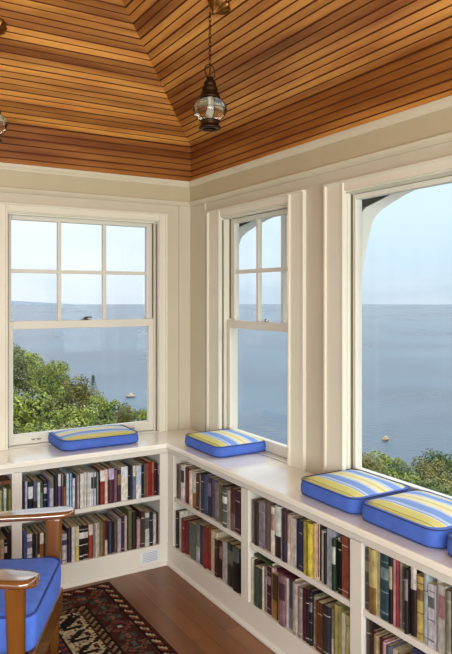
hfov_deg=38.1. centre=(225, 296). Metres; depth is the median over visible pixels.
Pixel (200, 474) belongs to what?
book
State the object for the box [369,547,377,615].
book
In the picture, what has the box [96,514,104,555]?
book
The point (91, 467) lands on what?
book
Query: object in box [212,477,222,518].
book
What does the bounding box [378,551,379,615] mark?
book
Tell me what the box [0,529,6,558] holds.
book
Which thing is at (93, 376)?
conifer
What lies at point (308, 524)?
book
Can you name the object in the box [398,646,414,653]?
book
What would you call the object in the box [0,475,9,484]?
book
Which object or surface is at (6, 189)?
trim
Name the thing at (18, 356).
shrub
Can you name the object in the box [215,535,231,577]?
book
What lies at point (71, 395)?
shrub
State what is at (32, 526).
book
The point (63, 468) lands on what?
book
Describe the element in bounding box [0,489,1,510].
book
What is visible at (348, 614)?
book
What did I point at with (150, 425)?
window
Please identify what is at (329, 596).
book
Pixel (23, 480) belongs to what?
book
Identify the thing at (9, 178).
trim
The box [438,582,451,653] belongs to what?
book
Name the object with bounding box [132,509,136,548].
book
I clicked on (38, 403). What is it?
shrub
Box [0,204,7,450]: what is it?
trim
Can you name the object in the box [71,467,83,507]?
book
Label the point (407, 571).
book
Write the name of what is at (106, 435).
cushion
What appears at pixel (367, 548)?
book
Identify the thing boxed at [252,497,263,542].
book
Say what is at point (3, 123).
pendant lantern
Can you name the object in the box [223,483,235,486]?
book
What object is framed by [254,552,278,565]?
book
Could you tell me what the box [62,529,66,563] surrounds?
book
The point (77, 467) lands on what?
book
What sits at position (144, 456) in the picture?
book
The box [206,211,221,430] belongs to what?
trim
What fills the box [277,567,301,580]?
book
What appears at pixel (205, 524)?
book
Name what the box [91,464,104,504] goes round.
book
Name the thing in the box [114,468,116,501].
book
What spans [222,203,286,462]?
window
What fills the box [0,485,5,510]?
book
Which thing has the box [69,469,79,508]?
book
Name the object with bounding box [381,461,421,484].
shrub
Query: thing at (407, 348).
sea
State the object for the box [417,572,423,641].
book
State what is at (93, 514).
book
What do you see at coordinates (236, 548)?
book
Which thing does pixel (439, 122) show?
trim
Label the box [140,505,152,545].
book
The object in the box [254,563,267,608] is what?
book
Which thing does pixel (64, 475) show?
book
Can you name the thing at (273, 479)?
countertop
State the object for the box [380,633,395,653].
book
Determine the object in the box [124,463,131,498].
book
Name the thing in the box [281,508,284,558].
book
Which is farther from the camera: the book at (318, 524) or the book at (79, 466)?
the book at (79, 466)
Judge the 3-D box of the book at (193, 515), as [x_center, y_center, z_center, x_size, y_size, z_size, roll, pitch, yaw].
[-0.177,1.294,3.608,0.151,0.172,0.029,0,0,-31]
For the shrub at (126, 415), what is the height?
1.463 m
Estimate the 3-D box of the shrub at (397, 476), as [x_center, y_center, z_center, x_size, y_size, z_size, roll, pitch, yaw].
[2.542,3.210,10.014,0.828,1.114,0.758,0,0,0]
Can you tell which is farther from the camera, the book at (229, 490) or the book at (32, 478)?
the book at (32, 478)
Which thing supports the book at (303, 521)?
on the bookcase at (281, 640)
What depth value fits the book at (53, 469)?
3.38 m
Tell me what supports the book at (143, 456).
on the bookcase at (87, 570)
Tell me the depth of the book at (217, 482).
3.24 m
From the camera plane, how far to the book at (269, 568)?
2.85 m
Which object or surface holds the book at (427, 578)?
on the bookcase at (281, 640)
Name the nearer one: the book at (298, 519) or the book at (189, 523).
the book at (298, 519)
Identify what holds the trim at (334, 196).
attached to the wall at (313, 186)
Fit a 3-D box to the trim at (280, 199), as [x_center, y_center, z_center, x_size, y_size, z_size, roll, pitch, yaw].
[0.131,-0.484,3.487,0.026,0.044,0.930,0,0,-31]
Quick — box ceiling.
[0,0,451,180]
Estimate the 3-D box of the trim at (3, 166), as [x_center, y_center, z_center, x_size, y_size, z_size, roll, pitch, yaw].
[-2.100,-0.696,2.958,4.400,0.036,0.036,0,0,-31]
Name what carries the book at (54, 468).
on the bookcase at (87, 570)
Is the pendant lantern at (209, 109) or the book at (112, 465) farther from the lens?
the book at (112, 465)
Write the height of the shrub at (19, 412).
1.970 m
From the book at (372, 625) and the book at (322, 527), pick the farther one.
the book at (322, 527)
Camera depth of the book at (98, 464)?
3.51 m
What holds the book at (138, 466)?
on the bookcase at (87, 570)
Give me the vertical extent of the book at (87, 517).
0.180 m
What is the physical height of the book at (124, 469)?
0.182 m
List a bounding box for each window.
[8,211,157,448]
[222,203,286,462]
[346,169,451,498]
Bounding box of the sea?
[11,304,451,473]
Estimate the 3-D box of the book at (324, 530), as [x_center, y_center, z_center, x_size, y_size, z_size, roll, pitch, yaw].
[0.446,1.006,2.582,0.170,0.201,0.013,0,0,-31]
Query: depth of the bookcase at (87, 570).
3.52 m
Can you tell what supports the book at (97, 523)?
on the bookcase at (87, 570)
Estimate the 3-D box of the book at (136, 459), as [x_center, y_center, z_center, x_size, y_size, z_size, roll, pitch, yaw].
[-0.488,1.014,3.689,0.013,0.185,0.160,0,0,-31]
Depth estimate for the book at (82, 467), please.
3.46 m
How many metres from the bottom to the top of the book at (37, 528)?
0.177 m
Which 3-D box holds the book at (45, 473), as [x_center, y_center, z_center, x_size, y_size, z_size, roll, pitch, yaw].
[-0.936,1.015,3.429,0.022,0.183,0.157,0,0,-31]
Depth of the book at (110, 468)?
3.52 m
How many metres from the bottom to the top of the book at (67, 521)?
0.181 m
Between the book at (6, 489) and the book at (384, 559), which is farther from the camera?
the book at (6, 489)
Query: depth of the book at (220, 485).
3.21 m
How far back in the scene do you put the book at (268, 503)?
2.86 m
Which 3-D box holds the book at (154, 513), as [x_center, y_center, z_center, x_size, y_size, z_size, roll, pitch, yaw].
[-0.433,1.294,3.715,0.021,0.171,0.145,0,0,-31]
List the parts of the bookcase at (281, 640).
shelf, shelf, shelf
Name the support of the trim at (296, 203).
attached to the wall at (313, 186)
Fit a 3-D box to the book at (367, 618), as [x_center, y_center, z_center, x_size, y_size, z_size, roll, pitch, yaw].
[0.591,1.260,2.379,0.201,0.240,0.012,0,0,-31]
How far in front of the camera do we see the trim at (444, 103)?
2.85 m
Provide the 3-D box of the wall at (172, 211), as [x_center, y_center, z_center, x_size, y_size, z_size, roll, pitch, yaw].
[-2.088,0.393,3.056,4.520,2.215,0.120,0,0,-31]
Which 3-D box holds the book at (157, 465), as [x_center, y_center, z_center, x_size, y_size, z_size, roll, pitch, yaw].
[-0.413,1.021,3.717,0.008,0.172,0.143,0,0,-31]
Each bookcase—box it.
[0,451,167,588]
[167,452,451,653]
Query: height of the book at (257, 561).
0.195 m
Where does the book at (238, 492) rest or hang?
on the bookcase at (281, 640)
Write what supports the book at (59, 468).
on the bookcase at (87, 570)
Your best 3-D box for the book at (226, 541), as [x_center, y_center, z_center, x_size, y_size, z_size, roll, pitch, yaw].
[0.064,1.283,3.211,0.166,0.193,0.033,0,0,-31]
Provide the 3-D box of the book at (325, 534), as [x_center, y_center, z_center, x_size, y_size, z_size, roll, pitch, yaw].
[0.447,1.010,2.566,0.160,0.194,0.013,0,0,-31]
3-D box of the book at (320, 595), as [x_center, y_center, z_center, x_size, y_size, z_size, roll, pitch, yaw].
[0.418,1.279,2.622,0.164,0.201,0.017,0,0,-31]
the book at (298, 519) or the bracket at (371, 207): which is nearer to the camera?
the book at (298, 519)
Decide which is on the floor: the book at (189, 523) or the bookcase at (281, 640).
the bookcase at (281, 640)
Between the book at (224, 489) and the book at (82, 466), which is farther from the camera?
the book at (82, 466)
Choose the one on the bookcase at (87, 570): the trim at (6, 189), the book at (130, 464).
the book at (130, 464)
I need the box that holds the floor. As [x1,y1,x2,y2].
[63,565,275,653]
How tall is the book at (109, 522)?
0.172 m
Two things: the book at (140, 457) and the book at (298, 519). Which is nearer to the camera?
the book at (298, 519)
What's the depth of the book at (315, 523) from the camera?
2.58 m
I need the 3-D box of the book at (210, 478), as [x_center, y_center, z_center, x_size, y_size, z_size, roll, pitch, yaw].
[-0.008,1.009,3.347,0.174,0.196,0.033,0,0,-31]
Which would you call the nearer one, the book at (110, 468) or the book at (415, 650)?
the book at (415, 650)
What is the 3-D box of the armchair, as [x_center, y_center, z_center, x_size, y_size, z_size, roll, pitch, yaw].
[-0.954,1.056,2.360,0.698,0.875,0.754,0,0,-3]
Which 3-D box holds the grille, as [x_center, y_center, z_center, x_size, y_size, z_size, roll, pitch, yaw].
[-0.421,1.435,3.617,0.110,0.060,0.006,0,0,-31]
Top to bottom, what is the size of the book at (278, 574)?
0.196 m
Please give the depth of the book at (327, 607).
2.50 m
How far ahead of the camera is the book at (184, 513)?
3.59 m
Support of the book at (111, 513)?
on the bookcase at (87, 570)
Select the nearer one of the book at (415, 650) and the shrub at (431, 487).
the book at (415, 650)
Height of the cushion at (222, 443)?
0.077 m
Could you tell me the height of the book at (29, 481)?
0.176 m
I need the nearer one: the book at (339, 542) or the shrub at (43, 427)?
the book at (339, 542)
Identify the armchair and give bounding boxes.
[0,506,74,653]
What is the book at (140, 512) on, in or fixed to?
on the bookcase at (87, 570)
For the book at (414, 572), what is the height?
0.225 m
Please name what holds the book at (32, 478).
on the bookcase at (87, 570)
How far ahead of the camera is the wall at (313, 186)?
3.03 m
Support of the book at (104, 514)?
on the bookcase at (87, 570)
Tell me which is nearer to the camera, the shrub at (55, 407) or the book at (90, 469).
the book at (90, 469)
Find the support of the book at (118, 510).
on the bookcase at (87, 570)
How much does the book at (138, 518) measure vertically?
0.157 m
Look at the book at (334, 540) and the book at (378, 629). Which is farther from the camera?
the book at (334, 540)
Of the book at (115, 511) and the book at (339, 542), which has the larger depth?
the book at (115, 511)
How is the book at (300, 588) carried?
on the bookcase at (281, 640)
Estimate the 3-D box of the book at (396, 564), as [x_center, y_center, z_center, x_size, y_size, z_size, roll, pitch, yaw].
[0.644,0.994,2.247,0.182,0.225,0.028,0,0,-31]
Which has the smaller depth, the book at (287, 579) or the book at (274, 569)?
the book at (287, 579)
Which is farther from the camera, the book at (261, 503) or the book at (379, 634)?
the book at (261, 503)
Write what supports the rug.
on the floor
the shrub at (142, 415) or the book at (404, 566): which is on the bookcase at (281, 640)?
the book at (404, 566)
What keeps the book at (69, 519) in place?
on the bookcase at (87, 570)
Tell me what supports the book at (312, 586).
on the bookcase at (281, 640)
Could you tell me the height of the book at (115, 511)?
0.189 m
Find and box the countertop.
[0,429,451,582]
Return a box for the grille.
[140,549,158,563]
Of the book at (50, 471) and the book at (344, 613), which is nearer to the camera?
the book at (344, 613)
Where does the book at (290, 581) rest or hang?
on the bookcase at (281, 640)
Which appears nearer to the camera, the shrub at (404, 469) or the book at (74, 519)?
the book at (74, 519)
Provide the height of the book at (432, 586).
0.200 m
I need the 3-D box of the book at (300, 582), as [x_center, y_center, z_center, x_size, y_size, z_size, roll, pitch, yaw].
[0.351,1.274,2.718,0.171,0.212,0.031,0,0,-31]
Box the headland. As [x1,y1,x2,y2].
[11,301,76,305]
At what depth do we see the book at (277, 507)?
2.78 m
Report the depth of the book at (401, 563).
2.18 m
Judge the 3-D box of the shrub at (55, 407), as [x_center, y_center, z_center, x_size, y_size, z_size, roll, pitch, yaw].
[-4.643,3.550,16.563,1.589,2.090,1.584,0,0,-23]
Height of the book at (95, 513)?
0.181 m
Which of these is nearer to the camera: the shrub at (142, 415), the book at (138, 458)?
the book at (138, 458)
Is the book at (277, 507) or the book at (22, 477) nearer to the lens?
the book at (277, 507)
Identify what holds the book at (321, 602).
on the bookcase at (281, 640)
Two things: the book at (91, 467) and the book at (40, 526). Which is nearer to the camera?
the book at (40, 526)
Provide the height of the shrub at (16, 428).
1.574 m
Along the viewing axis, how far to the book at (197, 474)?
3.40 m
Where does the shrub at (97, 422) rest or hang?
on the hillside
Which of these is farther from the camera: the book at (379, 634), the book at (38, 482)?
the book at (38, 482)
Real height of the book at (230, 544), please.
0.199 m
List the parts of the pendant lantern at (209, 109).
glass globe, chain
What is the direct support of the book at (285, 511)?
on the bookcase at (281, 640)
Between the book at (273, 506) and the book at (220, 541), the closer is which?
the book at (273, 506)
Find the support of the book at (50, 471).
on the bookcase at (87, 570)
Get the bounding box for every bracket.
[239,217,272,243]
[362,190,413,273]
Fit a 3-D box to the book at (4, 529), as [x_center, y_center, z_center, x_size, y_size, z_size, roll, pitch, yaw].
[-1.117,1.274,3.318,0.016,0.212,0.174,0,0,-31]
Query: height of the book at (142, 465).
0.182 m
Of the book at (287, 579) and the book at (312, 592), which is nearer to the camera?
the book at (312, 592)
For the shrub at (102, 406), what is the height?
1.372 m
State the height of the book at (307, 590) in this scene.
0.209 m
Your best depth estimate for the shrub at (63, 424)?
10.64 m
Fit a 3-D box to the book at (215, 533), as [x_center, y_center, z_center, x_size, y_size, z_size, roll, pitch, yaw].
[0.015,1.276,3.318,0.176,0.208,0.052,0,0,-31]
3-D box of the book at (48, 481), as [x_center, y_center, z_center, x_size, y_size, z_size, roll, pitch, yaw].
[-0.938,1.023,3.398,0.010,0.168,0.135,0,0,-31]
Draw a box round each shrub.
[13,343,32,385]
[13,348,45,397]
[13,388,25,432]
[13,391,54,433]
[13,423,21,433]
[19,418,60,432]
[21,395,73,429]
[28,359,69,403]
[43,374,89,412]
[48,403,99,427]
[56,421,77,428]
[70,387,104,415]
[86,395,120,424]
[88,417,117,425]
[113,402,136,423]
[131,407,146,420]
[362,452,388,473]
[368,449,404,468]
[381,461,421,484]
[382,468,421,481]
[400,477,451,495]
[408,456,448,485]
[417,467,451,495]
[421,448,451,480]
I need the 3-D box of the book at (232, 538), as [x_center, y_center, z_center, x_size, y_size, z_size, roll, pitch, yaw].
[0.053,1.285,3.233,0.160,0.190,0.013,0,0,-31]
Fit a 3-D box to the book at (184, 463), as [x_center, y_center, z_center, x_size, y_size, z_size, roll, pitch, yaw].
[-0.182,1.014,3.634,0.165,0.186,0.032,0,0,-31]
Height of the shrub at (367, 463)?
1.088 m
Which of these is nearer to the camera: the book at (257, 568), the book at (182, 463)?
the book at (257, 568)
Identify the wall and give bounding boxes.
[0,192,178,448]
[206,141,451,474]
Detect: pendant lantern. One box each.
[0,18,7,142]
[193,0,230,131]
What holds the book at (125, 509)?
on the bookcase at (87, 570)
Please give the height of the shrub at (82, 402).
1.831 m
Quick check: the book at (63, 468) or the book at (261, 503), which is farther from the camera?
the book at (63, 468)
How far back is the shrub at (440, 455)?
13.46 m
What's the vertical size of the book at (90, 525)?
0.178 m
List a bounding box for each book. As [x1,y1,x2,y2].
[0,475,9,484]
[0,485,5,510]
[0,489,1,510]
[0,526,10,558]
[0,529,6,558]
[0,534,3,558]
[4,485,10,510]
[6,489,7,510]
[22,475,32,508]
[22,477,26,508]
[22,478,24,508]
[22,524,31,557]
[22,526,26,557]
[26,474,36,507]
[27,526,34,557]
[28,525,36,557]
[31,525,39,556]
[32,524,43,556]
[33,476,39,507]
[34,476,42,506]
[37,474,46,506]
[37,524,45,556]
[41,470,53,506]
[41,475,49,506]
[46,469,57,505]
[51,468,60,505]
[54,468,62,505]
[57,469,65,505]
[58,467,68,505]
[61,467,71,505]
[62,519,70,561]
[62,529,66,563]
[63,518,74,561]
[68,518,78,560]
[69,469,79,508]
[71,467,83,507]
[71,517,82,559]
[72,477,74,506]
[75,466,86,507]
[75,517,87,558]
[79,466,88,506]
[80,516,92,557]
[82,466,92,505]
[82,467,90,506]
[84,515,94,556]
[85,466,95,505]
[86,514,99,556]
[89,466,98,504]
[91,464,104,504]
[91,513,102,555]
[94,512,106,553]
[95,463,107,502]
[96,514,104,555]
[99,462,113,502]
[102,514,111,553]
[104,514,113,552]
[106,514,116,552]
[108,511,120,552]
[109,463,120,501]
[110,460,127,500]
[112,509,124,551]
[113,508,126,549]
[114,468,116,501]
[115,505,131,549]
[120,461,129,499]
[122,460,135,498]
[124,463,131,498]
[127,459,140,498]
[129,504,144,546]
[131,459,143,497]
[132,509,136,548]
[133,458,145,496]
[137,456,151,495]
[137,505,148,546]
[137,517,139,547]
[138,458,147,496]
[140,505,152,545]
[143,456,153,495]
[144,456,155,494]
[146,507,155,544]
[148,507,157,543]
[156,463,158,494]
[176,509,187,547]
[177,463,183,497]
[179,463,185,498]
[179,510,195,548]
[181,463,192,501]
[181,515,197,549]
[182,516,200,552]
[185,465,199,503]
[185,518,203,554]
[189,468,201,506]
[189,523,190,555]
[191,520,205,560]
[193,469,206,508]
[196,471,209,510]
[196,521,208,562]
[200,474,200,510]
[200,523,211,564]
[201,473,208,512]
[203,525,213,568]
[204,473,216,514]
[208,476,219,516]
[208,526,217,570]
[211,528,228,573]
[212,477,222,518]
[215,479,228,521]
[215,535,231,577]
[219,482,230,523]
[219,537,233,578]
[222,485,237,527]
[222,538,234,579]
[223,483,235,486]
[223,538,236,582]
[227,489,230,528]
[227,540,240,587]
[231,486,240,531]
[233,544,240,592]
[236,490,240,534]
[251,557,257,602]
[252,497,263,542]
[254,498,265,545]
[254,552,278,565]
[254,558,264,565]
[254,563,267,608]
[259,500,264,548]
[262,565,264,609]
[264,565,268,611]
[265,499,275,551]
[267,565,279,614]
[271,505,274,554]
[272,566,281,572]
[272,572,278,619]
[275,504,284,557]
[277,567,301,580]
[278,574,278,620]
[279,573,286,626]
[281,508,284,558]
[282,508,293,562]
[286,578,288,627]
[287,512,299,564]
[289,579,292,630]
[291,515,303,567]
[293,579,308,635]
[296,517,306,569]
[298,583,311,638]
[299,518,309,571]
[303,521,303,572]
[303,585,314,640]
[304,520,314,577]
[306,587,316,643]
[309,588,322,645]
[313,522,316,578]
[314,592,329,647]
[316,596,331,650]
[317,523,319,579]
[318,597,336,653]
[320,524,327,580]
[322,529,326,582]
[323,600,337,653]
[324,532,326,584]
[327,528,342,586]
[332,535,343,590]
[332,606,333,653]
[334,601,349,653]
[338,541,341,594]
[342,535,349,598]
[342,610,349,653]
[346,613,349,653]
[365,547,368,609]
[367,618,369,653]
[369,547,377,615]
[369,620,380,653]
[371,627,384,653]
[374,629,390,653]
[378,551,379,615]
[380,552,388,621]
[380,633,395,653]
[383,636,400,653]
[386,639,407,653]
[389,557,392,623]
[393,558,399,627]
[393,643,413,653]
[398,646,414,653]
[400,562,406,628]
[403,565,410,629]
[404,567,410,634]
[411,567,422,636]
[413,647,425,653]
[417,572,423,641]
[424,573,436,644]
[428,580,436,649]
[437,579,442,648]
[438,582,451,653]
[446,587,451,653]
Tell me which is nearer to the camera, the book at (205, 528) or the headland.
the book at (205, 528)
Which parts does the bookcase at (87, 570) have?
shelf, panel, shelf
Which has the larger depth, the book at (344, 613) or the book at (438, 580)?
the book at (344, 613)
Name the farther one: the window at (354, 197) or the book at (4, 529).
the book at (4, 529)
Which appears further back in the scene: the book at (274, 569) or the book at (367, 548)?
the book at (274, 569)
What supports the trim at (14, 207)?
attached to the wall at (172, 211)
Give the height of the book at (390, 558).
0.225 m
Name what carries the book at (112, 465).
on the bookcase at (87, 570)
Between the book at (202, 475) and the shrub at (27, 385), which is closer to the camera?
the book at (202, 475)
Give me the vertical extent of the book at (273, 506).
0.204 m
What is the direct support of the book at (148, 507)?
on the bookcase at (87, 570)
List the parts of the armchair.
leg, armrest, seat, armrest, seat rail, leg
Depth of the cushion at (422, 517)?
2.27 m
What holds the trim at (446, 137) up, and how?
attached to the wall at (313, 186)
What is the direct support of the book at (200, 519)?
on the bookcase at (281, 640)
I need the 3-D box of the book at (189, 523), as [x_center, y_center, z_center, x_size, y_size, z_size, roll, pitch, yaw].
[-0.122,1.295,3.529,0.152,0.170,0.042,0,0,-31]
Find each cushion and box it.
[48,425,137,450]
[185,429,265,457]
[301,469,409,513]
[362,490,451,548]
[447,532,451,556]
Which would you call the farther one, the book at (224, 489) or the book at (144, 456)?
the book at (144, 456)
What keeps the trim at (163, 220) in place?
attached to the wall at (172, 211)
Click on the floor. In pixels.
(191, 623)
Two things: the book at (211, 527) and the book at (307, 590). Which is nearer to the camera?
the book at (307, 590)
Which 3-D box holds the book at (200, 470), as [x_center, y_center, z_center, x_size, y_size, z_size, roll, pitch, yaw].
[-0.102,1.011,3.474,0.158,0.191,0.044,0,0,-31]
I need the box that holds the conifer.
[89,375,100,400]
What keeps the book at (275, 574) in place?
on the bookcase at (281, 640)
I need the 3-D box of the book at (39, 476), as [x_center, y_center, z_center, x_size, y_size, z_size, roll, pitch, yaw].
[-0.956,1.022,3.399,0.016,0.170,0.142,0,0,-31]
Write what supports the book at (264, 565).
on the bookcase at (281, 640)
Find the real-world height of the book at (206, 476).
0.200 m
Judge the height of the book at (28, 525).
0.178 m
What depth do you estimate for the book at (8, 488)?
3.24 m
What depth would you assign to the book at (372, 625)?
2.31 m
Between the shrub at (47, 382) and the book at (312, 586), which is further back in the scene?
the shrub at (47, 382)
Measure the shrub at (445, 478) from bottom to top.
1.196 m
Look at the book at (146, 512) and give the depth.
3.63 m
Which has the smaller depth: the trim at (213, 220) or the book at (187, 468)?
the book at (187, 468)
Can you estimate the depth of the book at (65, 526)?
3.41 m
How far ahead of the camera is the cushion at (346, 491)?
2.59 m
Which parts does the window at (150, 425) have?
sash, sash, sill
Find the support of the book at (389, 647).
on the bookcase at (281, 640)
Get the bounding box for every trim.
[0,162,188,187]
[0,170,189,201]
[0,186,189,206]
[0,202,167,220]
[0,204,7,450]
[158,215,167,431]
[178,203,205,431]
[189,95,451,187]
[189,131,451,206]
[190,107,451,200]
[206,190,305,216]
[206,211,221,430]
[287,192,305,470]
[323,155,451,190]
[323,183,345,472]
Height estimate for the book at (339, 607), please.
0.227 m
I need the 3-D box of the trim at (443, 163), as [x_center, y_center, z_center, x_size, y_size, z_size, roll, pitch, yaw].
[0.928,-0.484,2.150,0.026,0.044,1.878,0,0,-31]
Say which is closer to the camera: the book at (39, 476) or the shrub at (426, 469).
the book at (39, 476)
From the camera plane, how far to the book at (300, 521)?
2.65 m
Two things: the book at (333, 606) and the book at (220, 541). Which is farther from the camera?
the book at (220, 541)
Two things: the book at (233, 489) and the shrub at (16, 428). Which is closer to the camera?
the book at (233, 489)
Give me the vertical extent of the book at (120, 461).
0.178 m
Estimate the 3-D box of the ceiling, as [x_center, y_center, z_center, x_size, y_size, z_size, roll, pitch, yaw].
[-0.727,-1.526,0.654,4.640,1.621,5.640,0,0,-31]
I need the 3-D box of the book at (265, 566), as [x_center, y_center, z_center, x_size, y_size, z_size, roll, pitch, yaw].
[0.241,1.281,2.915,0.163,0.198,0.022,0,0,-31]
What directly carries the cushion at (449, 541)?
on the countertop
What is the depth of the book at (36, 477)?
3.34 m
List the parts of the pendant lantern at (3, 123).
glass globe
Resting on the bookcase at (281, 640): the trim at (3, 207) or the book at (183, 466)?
the book at (183, 466)
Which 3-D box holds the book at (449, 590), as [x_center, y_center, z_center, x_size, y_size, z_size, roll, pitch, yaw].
[0.749,1.003,2.048,0.166,0.207,0.019,0,0,-31]
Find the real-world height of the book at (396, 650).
0.189 m
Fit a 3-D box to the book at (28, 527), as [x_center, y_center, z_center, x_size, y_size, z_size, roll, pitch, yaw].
[-1.009,1.291,3.378,0.013,0.177,0.146,0,0,-31]
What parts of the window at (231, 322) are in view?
sash, sash, sill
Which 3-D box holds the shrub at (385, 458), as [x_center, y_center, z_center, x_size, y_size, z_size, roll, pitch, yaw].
[3.234,3.701,13.249,0.829,1.116,0.759,0,0,44]
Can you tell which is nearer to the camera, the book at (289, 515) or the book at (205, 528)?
the book at (289, 515)
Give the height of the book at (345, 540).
0.219 m
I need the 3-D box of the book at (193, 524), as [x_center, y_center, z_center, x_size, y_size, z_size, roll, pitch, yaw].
[-0.103,1.286,3.487,0.165,0.187,0.044,0,0,-31]
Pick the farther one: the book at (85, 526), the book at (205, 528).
the book at (85, 526)
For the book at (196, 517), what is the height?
0.175 m
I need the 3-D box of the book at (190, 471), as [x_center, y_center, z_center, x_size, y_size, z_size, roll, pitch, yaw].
[-0.123,1.013,3.507,0.160,0.187,0.028,0,0,-31]
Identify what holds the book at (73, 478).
on the bookcase at (87, 570)
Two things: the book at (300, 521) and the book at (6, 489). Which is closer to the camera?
the book at (300, 521)
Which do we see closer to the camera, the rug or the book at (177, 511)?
the rug
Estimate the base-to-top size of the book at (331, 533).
0.218 m
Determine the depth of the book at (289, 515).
2.72 m
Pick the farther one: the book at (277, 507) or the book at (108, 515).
the book at (108, 515)
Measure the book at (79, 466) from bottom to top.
0.183 m
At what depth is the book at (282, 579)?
2.74 m
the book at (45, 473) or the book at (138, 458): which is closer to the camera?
the book at (45, 473)
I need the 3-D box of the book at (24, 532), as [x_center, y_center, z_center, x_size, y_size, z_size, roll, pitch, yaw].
[-1.050,1.278,3.358,0.017,0.203,0.165,0,0,-31]
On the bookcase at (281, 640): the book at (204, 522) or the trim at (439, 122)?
the book at (204, 522)
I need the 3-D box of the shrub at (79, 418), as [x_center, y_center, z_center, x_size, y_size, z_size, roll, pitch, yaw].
[-3.256,3.008,13.888,1.069,1.438,0.979,0,0,-30]
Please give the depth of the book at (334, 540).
2.47 m
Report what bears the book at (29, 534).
on the bookcase at (87, 570)
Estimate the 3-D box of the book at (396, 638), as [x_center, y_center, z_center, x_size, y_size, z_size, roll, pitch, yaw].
[0.607,1.280,2.279,0.159,0.200,0.015,0,0,-31]
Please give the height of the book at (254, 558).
0.199 m
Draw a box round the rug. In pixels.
[46,581,177,653]
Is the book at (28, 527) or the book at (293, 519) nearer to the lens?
the book at (293, 519)
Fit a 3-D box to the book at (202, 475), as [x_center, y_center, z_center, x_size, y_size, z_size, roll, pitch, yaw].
[-0.056,1.011,3.404,0.166,0.192,0.031,0,0,-31]
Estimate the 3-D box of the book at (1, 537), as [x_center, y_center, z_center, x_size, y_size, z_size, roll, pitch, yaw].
[-1.141,1.288,3.293,0.017,0.184,0.150,0,0,-31]

